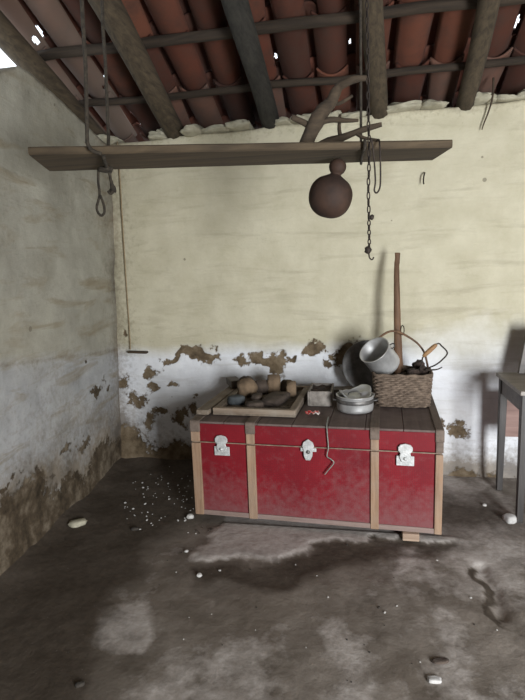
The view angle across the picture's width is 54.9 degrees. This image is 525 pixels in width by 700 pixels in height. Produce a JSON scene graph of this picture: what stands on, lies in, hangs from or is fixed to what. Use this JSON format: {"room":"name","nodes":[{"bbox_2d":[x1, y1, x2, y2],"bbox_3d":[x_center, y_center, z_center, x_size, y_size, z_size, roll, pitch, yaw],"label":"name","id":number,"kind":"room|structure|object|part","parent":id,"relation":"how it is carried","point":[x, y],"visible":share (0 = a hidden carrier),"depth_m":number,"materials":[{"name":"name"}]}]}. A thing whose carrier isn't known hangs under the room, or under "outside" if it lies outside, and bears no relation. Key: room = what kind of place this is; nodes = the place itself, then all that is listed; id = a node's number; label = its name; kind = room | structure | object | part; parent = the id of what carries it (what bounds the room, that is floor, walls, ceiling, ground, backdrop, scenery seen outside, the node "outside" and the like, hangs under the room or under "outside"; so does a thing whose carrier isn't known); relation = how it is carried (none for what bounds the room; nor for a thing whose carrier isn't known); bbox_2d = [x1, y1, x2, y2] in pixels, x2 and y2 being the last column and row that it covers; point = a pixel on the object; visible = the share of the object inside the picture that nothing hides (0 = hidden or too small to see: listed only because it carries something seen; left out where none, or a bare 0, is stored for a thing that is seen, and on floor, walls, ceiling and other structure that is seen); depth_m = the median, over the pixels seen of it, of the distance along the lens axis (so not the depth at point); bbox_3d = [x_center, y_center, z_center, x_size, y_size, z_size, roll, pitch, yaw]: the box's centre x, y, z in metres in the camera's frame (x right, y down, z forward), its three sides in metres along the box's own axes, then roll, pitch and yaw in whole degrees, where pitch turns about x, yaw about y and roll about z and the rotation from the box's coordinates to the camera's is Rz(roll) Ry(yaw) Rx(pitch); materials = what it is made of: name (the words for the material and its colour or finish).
{"room":"traditional dwelling","nodes":[
{"label":"traditional dwelling","id":0,"kind":"room"},
{"bbox_2d":[0,66,120,575],"bbox_3d":[-1.465,0.070,1.506,0.408,2.543,4.747,-1,9,6],"label":"wall","id":1,"kind":"structure","parent":0,"point":[60,422],"depth_m":2.79,"materials":[{"name":"beige paint"}]},
{"bbox_2d":[0,10,106,134],"bbox_3d":[-1.952,-2.268,1.145,0.180,2.639,5.203,1,10,18],"label":"rafter","id":2,"kind":"object","parent":1,"relation":"on","point":[13,44],"visible":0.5,"depth_m":2.93,"materials":[{"name":"brown wood"}]},
{"bbox_2d":[0,457,524,699],"bbox_3d":[0.512,1.197,1.316,4.830,0.098,5.180,0,9,11],"label":"floor","id":3,"kind":"structure","parent":0,"point":[92,591],"depth_m":2.19,"materials":[{"name":"grey concrete"}]},
{"bbox_2d":[68,518,86,527],"bbox_3d":[-1.067,1.000,2.915,0.109,0.043,0.063,-6,10,-23],"label":"lump","id":4,"kind":"object","parent":3,"relation":"on","point":[75,523],"visible":1,"depth_m":2.90,"materials":[{"name":"stone"}]},
{"bbox_2d":[75,681,84,687],"bbox_3d":[-0.646,1.183,1.786,0.035,0.018,0.021,-4,9,-12],"label":"lump","id":5,"kind":"object","parent":3,"relation":"on","point":[80,683],"visible":1,"depth_m":1.78,"materials":[{"name":"grey stone"}]},
{"bbox_2d":[186,514,193,518],"bbox_3d":[-0.427,0.982,2.982,0.044,0.030,0.038,0,9,11],"label":"stone","id":6,"kind":"object","parent":3,"relation":"on","point":[189,516],"visible":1,"depth_m":2.97,"materials":[{"name":"stone"}]},
{"bbox_2d":[190,392,444,534],"bbox_3d":[0.349,0.633,3.097,1.359,0.606,0.809,0,9,14],"label":"trunk","id":7,"kind":"object","parent":3,"relation":"on","point":[386,473],"visible":0.81,"depth_m":2.73,"materials":[{"name":"red wood"}]},
{"bbox_2d":[196,386,237,414],"bbox_3d":[-0.268,0.310,3.226,0.075,0.030,0.640,0,9,15],"label":"wood offcut","id":8,"kind":"object","parent":7,"relation":"on","point":[207,408],"visible":0.64,"depth_m":3.08,"materials":[{"name":"brown wood"}]},
{"bbox_2d":[226,376,238,387],"bbox_3d":[-0.197,0.221,3.481,0.075,0.050,0.150,-5,10,-17],"label":"wood offcut","id":9,"kind":"object","parent":8,"relation":"on","point":[231,381],"visible":0.77,"depth_m":3.44,"materials":[{"name":"brown wood"}]},
{"bbox_3d":[-0.226,0.565,2.826,0.088,0.052,0.006,0,9,14],"label":"plate","id":10,"kind":"part","parent":7,"relation":"part of","materials":[{"name":"silver metal"}]},
{"bbox_2d":[213,386,309,417],"bbox_3d":[0.017,0.307,3.155,0.485,0.041,0.600,0,9,14],"label":"wooden tray","id":11,"kind":"object","parent":7,"relation":"on","point":[291,407],"visible":0.48,"depth_m":2.91,"materials":[{"name":"wood"},{"name":"stone"}]},
{"bbox_3d":[-0.199,0.302,3.207,0.040,0.028,0.526,0,9,14],"label":"rail","id":12,"kind":"part","parent":11,"relation":"part of","materials":[{"name":"brown wood"}]},
{"bbox_2d":[227,394,244,404],"bbox_3d":[-0.161,0.305,3.082,0.112,0.064,0.108,-4,9,-12],"label":"clod","id":13,"kind":"object","parent":11,"relation":"on","point":[237,399],"visible":0.99,"depth_m":3.04,"materials":[{"name":"grey stone"}]},
{"bbox_2d":[237,378,257,397],"bbox_3d":[-0.096,0.247,3.224,0.134,0.145,0.094,0,9,11],"label":"clod","id":14,"kind":"object","parent":11,"relation":"on","point":[247,387],"visible":0.8,"depth_m":3.19,"materials":[{"name":"brown soil"}]},
{"bbox_2d":[245,400,263,407],"bbox_3d":[-0.047,0.324,2.986,0.112,0.040,0.093,-3,9,-6],"label":"clod","id":15,"kind":"object","parent":11,"relation":"on","point":[255,403],"visible":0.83,"depth_m":2.95,"materials":[{"name":"brown soil"}]},
{"bbox_3d":[-0.049,0.348,2.884,0.485,0.030,0.036,0,9,14],"label":"rail","id":16,"kind":"part","parent":11,"relation":"part of","materials":[{"name":"brown wood"}]},
{"bbox_2d":[251,392,262,400],"bbox_3d":[-0.036,0.296,3.128,0.077,0.053,0.123,-2,9,2],"label":"clod","id":17,"kind":"object","parent":11,"relation":"on","point":[255,396],"visible":0.73,"depth_m":3.08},
{"bbox_2d":[255,379,268,393],"bbox_3d":[-0.007,0.247,3.310,0.104,0.111,0.087,0,9,11],"label":"clod","id":18,"kind":"object","parent":11,"relation":"on","point":[262,385],"visible":0.73,"depth_m":3.28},
{"bbox_2d":[267,374,280,392],"bbox_3d":[0.074,0.225,3.321,0.092,0.137,0.074,-2,9,0],"label":"clod","id":19,"kind":"object","parent":11,"relation":"on","point":[273,380],"visible":0.77,"depth_m":3.29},
{"bbox_2d":[261,391,289,405],"bbox_3d":[0.080,0.298,3.095,0.133,0.051,0.242,2,10,22],"label":"clod","id":20,"kind":"object","parent":11,"relation":"on","point":[277,398],"visible":0.97,"depth_m":3.03,"materials":[{"name":"brown soil"}]},
{"bbox_2d":[280,379,287,390],"bbox_3d":[0.157,0.241,3.329,0.085,0.092,0.075,0,9,11],"label":"clod","id":21,"kind":"object","parent":11,"relation":"on","point":[283,382],"visible":0.44,"depth_m":3.30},
{"bbox_2d":[286,380,295,397],"bbox_3d":[0.183,0.250,3.213,0.066,0.116,0.079,-1,9,5],"label":"clod","id":22,"kind":"object","parent":11,"relation":"on","point":[290,385],"visible":0.83,"depth_m":3.18,"materials":[{"name":"brown soil"}]},
{"bbox_3d":[0.233,0.304,3.102,0.040,0.028,0.526,0,9,14],"label":"rail","id":23,"kind":"part","parent":11,"relation":"part of","materials":[{"name":"brown wood"}]},
{"bbox_3d":[0.083,0.256,3.425,0.485,0.030,0.036,0,9,14],"label":"rail","id":24,"kind":"part","parent":11,"relation":"part of","materials":[{"name":"brown wood"}]},
{"bbox_2d":[305,410,319,414],"bbox_3d":[0.283,0.354,2.860,0.078,0.019,0.051,-3,9,-3],"label":"wrapper","id":25,"kind":"object","parent":7,"relation":"on","point":[309,411],"visible":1,"depth_m":2.86,"materials":[{"name":"plastic"}]},
{"bbox_3d":[0.343,0.403,3.071,1.350,0.106,0.780,0,9,14],"label":"lid","id":26,"kind":"part","parent":7,"relation":"part of","materials":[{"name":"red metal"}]},
{"bbox_3d":[0.341,0.345,3.062,1.347,0.012,0.786,0,9,14],"label":"lid","id":27,"kind":"part","parent":7,"relation":"part of","materials":[{"name":"brown wood"}]},
{"bbox_3d":[0.269,0.938,2.776,1.340,0.028,0.010,0,9,14],"label":"rail","id":28,"kind":"part","parent":7,"relation":"part of","materials":[{"name":"brown wood"}]},
{"bbox_2d":[307,383,333,405],"bbox_3d":[0.366,0.274,3.140,0.147,0.092,0.240,0,9,11],"label":"open box","id":29,"kind":"object","parent":7,"relation":"on","point":[318,394],"visible":1,"depth_m":3.03,"materials":[{"name":"grey wood"}]},
{"bbox_2d":[324,416,333,474],"bbox_3d":[0.365,0.518,2.741,0.056,0.279,0.160,0,9,11],"label":"loose wire","id":30,"kind":"object","parent":7,"relation":"hanging from","point":[328,416],"visible":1,"depth_m":2.67,"materials":[{"name":"grey metal"}]},
{"bbox_2d":[333,392,377,413],"bbox_3d":[0.536,0.300,2.921,0.219,0.093,0.219,-8,11,-34],"label":"pot","id":31,"kind":"object","parent":7,"relation":"on","point":[345,405],"visible":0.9,"depth_m":2.83,"materials":[{"name":"silver metal"}]},
{"bbox_2d":[339,384,370,398],"bbox_3d":[0.537,0.257,2.924,0.184,0.089,0.184,0,9,11],"label":"lid","id":32,"kind":"object","parent":31,"relation":"in","point":[363,390],"visible":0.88,"depth_m":2.92,"materials":[{"name":"metal"}]},
{"bbox_2d":[342,340,372,391],"bbox_3d":[0.695,0.105,3.319,0.344,0.329,0.105,0,9,12],"label":"metal plate","id":33,"kind":"object","parent":7,"relation":"on","point":[355,371],"visible":0.34,"depth_m":3.34,"materials":[{"name":"grey metal"}]},
{"bbox_2d":[372,330,432,407],"bbox_3d":[0.823,0.102,3.030,0.379,0.434,0.292,0,9,14],"label":"wicker basket","id":34,"kind":"object","parent":7,"relation":"on","point":[412,390],"visible":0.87,"depth_m":2.92,"materials":[{"name":"brown wicker"}]},
{"bbox_3d":[0.825,0.011,3.063,0.368,0.266,0.030,0,9,14],"label":"hoop handle","id":35,"kind":"part","parent":34,"relation":"part of","materials":[{"name":"brown wood"}]},
{"bbox_2d":[419,343,447,370],"bbox_3d":[1.002,0.043,2.958,0.162,0.173,0.030,0,9,11],"label":"wire bail","id":36,"kind":"object","parent":34,"relation":"in","point":[429,350],"visible":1,"depth_m":2.95,"materials":[{"name":"metal"}]},
{"bbox_3d":[0.838,0.162,3.036,0.304,0.064,0.249,0,9,11],"label":"debris","id":37,"kind":"object","parent":34,"relation":"in","visible":0},
{"bbox_2d":[359,337,399,373],"bbox_3d":[0.702,0.044,3.017,0.239,0.238,0.192,-8,11,-33],"label":"pan","id":38,"kind":"object","parent":37,"relation":"on","point":[378,355],"visible":0.91,"depth_m":2.99,"materials":[{"name":"silver metal"}]},
{"bbox_2d":[394,253,402,374],"bbox_3d":[0.831,-0.222,3.095,0.057,0.742,0.193,0,9,11],"label":"wooden stick","id":39,"kind":"object","parent":37,"relation":"on","point":[397,312],"visible":0.86,"depth_m":3.10,"materials":[{"name":"brown wood"}]},
{"bbox_2d":[406,368,420,374],"bbox_3d":[0.896,0.134,2.985,0.094,0.057,0.074,0,9,11],"label":"clump","id":40,"kind":"object","parent":37,"relation":"on","point":[410,370],"visible":0.71,"depth_m":2.96,"materials":[{"name":"brown soil"}]},
{"bbox_2d":[412,359,425,368],"bbox_3d":[0.951,0.091,3.069,0.082,0.063,0.070,0,9,11],"label":"clump","id":41,"kind":"object","parent":37,"relation":"on","point":[416,365],"visible":0.64,"depth_m":3.05,"materials":[{"name":"brown soil"}]},
{"bbox_2d":[418,366,428,374],"bbox_3d":[0.951,0.122,3.001,0.073,0.059,0.064,-5,9,-16],"label":"clump","id":42,"kind":"object","parent":37,"relation":"on","point":[422,372],"visible":0.71,"depth_m":2.98,"materials":[{"name":"brown soil"}]},
{"bbox_3d":[0.733,0.569,2.593,0.088,0.052,0.006,0,9,14],"label":"plate","id":43,"kind":"part","parent":7,"relation":"part of","materials":[{"name":"silver metal"}]},
{"bbox_2d":[401,531,418,541],"bbox_3d":[0.784,0.970,2.686,0.085,0.041,0.110,0,9,11],"label":"wood block","id":44,"kind":"object","parent":3,"relation":"on","point":[406,536],"visible":0.51,"depth_m":2.63,"materials":[{"name":"brown wood"}]},
{"bbox_2d":[427,675,441,683],"bbox_3d":[0.599,1.148,1.760,0.050,0.015,0.029,-1,9,5],"label":"chip","id":45,"kind":"object","parent":3,"relation":"on","point":[433,679],"visible":1,"depth_m":1.75,"materials":[{"name":"white stone"}]},
{"bbox_2d":[431,657,448,664],"bbox_3d":[0.648,1.134,1.842,0.068,0.012,0.029,-2,9,-1],"label":"flake","id":46,"kind":"object","parent":3,"relation":"on","point":[440,660],"visible":1,"depth_m":1.84,"materials":[{"name":"brown"}]},
{"bbox_2d":[502,513,516,523],"bbox_3d":[1.375,0.935,2.805,0.062,0.047,0.063,-4,9,-12],"label":"stone","id":47,"kind":"object","parent":3,"relation":"on","point":[509,518],"visible":1,"depth_m":2.79,"materials":[{"name":"white stone"}]},
{"bbox_2d":[496,372,524,522],"bbox_3d":[1.857,0.546,2.862,0.905,0.750,0.495,0,9,11],"label":"wooden table","id":48,"kind":"object","parent":3,"relation":"on","point":[511,393],"visible":0.98,"depth_m":2.98,"materials":[{"name":"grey wood"}]},
{"bbox_3d":[1.486,0.526,3.143,0.044,0.726,0.044,0,9,11],"label":"leg","id":49,"kind":"part","parent":48,"relation":"part of","materials":[{"name":"grey wood"}]},
{"bbox_3d":[1.893,0.417,3.053,0.805,0.240,0.016,0,9,11],"label":"panel","id":50,"kind":"part","parent":48,"relation":"part of","materials":[{"name":"brown wood"}]},
{"bbox_3d":[1.409,0.593,2.741,0.044,0.726,0.044,0,9,11],"label":"leg","id":51,"kind":"part","parent":48,"relation":"part of","materials":[{"name":"grey wood"}]},
{"bbox_2d":[518,336,524,372],"bbox_3d":[1.861,0.005,3.014,0.620,0.272,0.064,0,9,11],"label":"board","id":52,"kind":"object","parent":48,"relation":"on","point":[521,369],"visible":1,"depth_m":3.06,"materials":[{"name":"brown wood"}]},
{"bbox_2d":[0,0,524,142],"bbox_3d":[0.595,-2.473,0.666,5.066,3.038,6.008,0,9,11],"label":"ceiling","id":53,"kind":"structure","parent":0,"point":[438,37],"depth_m":3.02,"materials":[{"name":"ceramic"}]},
{"bbox_2d":[97,89,524,477],"bbox_3d":[0.879,-0.339,3.476,4.751,2.574,0.462,0,9,11],"label":"wall","id":54,"kind":"structure","parent":0,"point":[231,271],"depth_m":3.40,"materials":[{"name":"paint"}]},
{"bbox_2d":[117,141,130,349],"bbox_3d":[-0.994,-0.727,3.628,0.029,1.465,0.014,0,9,11],"label":"cord","id":55,"kind":"object","parent":54,"relation":"hanging from","point":[117,141],"visible":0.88,"depth_m":3.64,"materials":[{"name":"brown fabric"}]},
{"bbox_2d":[88,0,183,138],"bbox_3d":[-1.167,-2.292,0.937,0.194,2.586,5.072,0,9,13],"label":"rafter","id":56,"kind":"object","parent":54,"relation":"on","point":[119,26],"visible":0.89,"depth_m":2.87,"materials":[{"name":"brown wood"}]},
{"bbox_2d":[36,0,524,60],"bbox_3d":[0.906,-1.777,2.615,4.762,0.073,0.081,0,9,11],"label":"batten","id":57,"kind":"object","parent":56,"relation":"on","point":[428,6],"visible":0.71,"depth_m":2.74,"materials":[{"name":"brown wood"}]},
{"bbox_2d":[79,56,524,106],"bbox_3d":[0.978,-1.658,2.985,4.762,0.065,0.067,0,9,11],"label":"batten","id":58,"kind":"object","parent":56,"relation":"on","point":[518,60],"visible":0.65,"depth_m":3.11,"materials":[{"name":"brown wood"}]},
{"bbox_2d":[127,350,147,353],"bbox_3d":[-0.921,0.015,3.743,0.150,0.020,0.050,0,9,11],"label":"wall ledge","id":59,"kind":"object","parent":54,"relation":"attached to","point":[130,351],"visible":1,"depth_m":3.72,"materials":[{"name":"wood"}]},
{"bbox_2d":[221,0,278,128],"bbox_3d":[-0.549,-2.291,0.822,0.171,2.563,5.062,0,9,13],"label":"rafter","id":60,"kind":"object","parent":54,"relation":"on","point":[238,13],"visible":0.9,"depth_m":2.79,"materials":[{"name":"wood"}]},
{"bbox_3d":[0.688,-2.124,1.485,4.761,0.075,0.085,0,9,11],"label":"batten","id":61,"kind":"object","parent":60,"relation":"attached to","visible":0},
{"bbox_2d":[80,0,116,216],"bbox_3d":[-0.689,-1.353,2.032,0.105,1.586,0.417,-3,9,-3],"label":"rope","id":62,"kind":"object","parent":61,"relation":"hanging from","point":[104,169],"visible":0.96,"depth_m":2.13,"materials":[{"name":"brown fabric"}]},
{"bbox_2d":[362,0,387,118],"bbox_3d":[0.030,-2.290,0.712,0.139,2.546,5.072,1,9,16],"label":"rafter","id":63,"kind":"object","parent":54,"relation":"on","point":[378,100],"visible":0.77,"depth_m":2.77,"materials":[{"name":"brown wood"}]},
{"bbox_2d":[359,0,366,164],"bbox_3d":[0.397,-1.302,2.025,0.020,1.039,0.361,-1,9,9],"label":"sling","id":64,"kind":"object","parent":63,"relation":"hanging from","point":[360,1],"visible":0.89,"depth_m":2.19,"materials":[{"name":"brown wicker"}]},
{"bbox_2d":[28,140,452,170],"bbox_3d":[-0.095,-0.807,2.098,1.701,0.058,0.305,-2,9,0],"label":"plank","id":65,"kind":"object","parent":64,"relation":"hanging from","point":[53,158],"visible":0.94,"depth_m":2.00,"materials":[{"name":"brown wood"}]},
{"bbox_2d":[291,75,366,141],"bbox_3d":[0.271,-0.976,2.088,0.315,0.281,0.084,-3,9,-5],"label":"branch","id":66,"kind":"object","parent":65,"relation":"on","point":[319,117],"visible":0.98,"depth_m":2.06,"materials":[{"name":"brown wood"}]},
{"bbox_2d":[309,157,352,218],"bbox_3d":[0.285,-0.677,2.120,0.183,0.244,0.182,0,9,11],"label":"gourd","id":67,"kind":"object","parent":65,"relation":"hanging from","point":[330,195],"visible":1,"depth_m":2.06,"materials":[{"name":"plant"}]},
{"bbox_2d":[319,114,381,141],"bbox_3d":[0.347,-0.915,2.118,0.301,0.140,0.039,1,9,16],"label":"stick","id":68,"kind":"object","parent":65,"relation":"on","point":[357,132],"visible":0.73,"depth_m":2.10,"materials":[{"name":"brown wood"}]},
{"bbox_2d":[370,138,380,193],"bbox_3d":[0.441,-0.714,1.972,0.042,0.213,0.118,0,9,11],"label":"wire loop","id":69,"kind":"object","parent":65,"relation":"hanging from","point":[375,192],"visible":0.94,"depth_m":1.93,"materials":[{"name":"metal"}]},
{"bbox_2d":[364,0,373,259],"bbox_3d":[0.378,-1.224,1.844,0.070,1.768,0.033,-10,12,-42],"label":"chain","id":70,"kind":"object","parent":63,"relation":"hanging from","point":[368,249],"visible":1,"depth_m":1.92,"materials":[{"name":"metal"}]},
{"bbox_2d":[456,0,500,110],"bbox_3d":[0.667,-2.292,0.589,0.130,2.545,5.052,0,9,13],"label":"rafter","id":71,"kind":"object","parent":54,"relation":"on","point":[486,14],"visible":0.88,"depth_m":2.71,"materials":[{"name":"brown wood"}]},
{"bbox_2d":[481,77,494,129],"bbox_3d":[1.355,-1.476,3.031,0.023,0.281,0.066,-10,12,-42],"label":"twig","id":72,"kind":"object","parent":54,"relation":"hanging from","point":[493,78],"visible":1,"depth_m":3.02,"materials":[{"name":"wood"}]},
{"bbox_2d":[334,386,353,391],"bbox_3d":[0.451,0.261,3.328,0.360,0.034,0.100,-1,9,8],"label":"wood lath","id":73,"kind":"object","parent":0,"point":[336,388],"visible":0.09,"depth_m":3.31,"materials":[{"name":"wood"}]}
]}

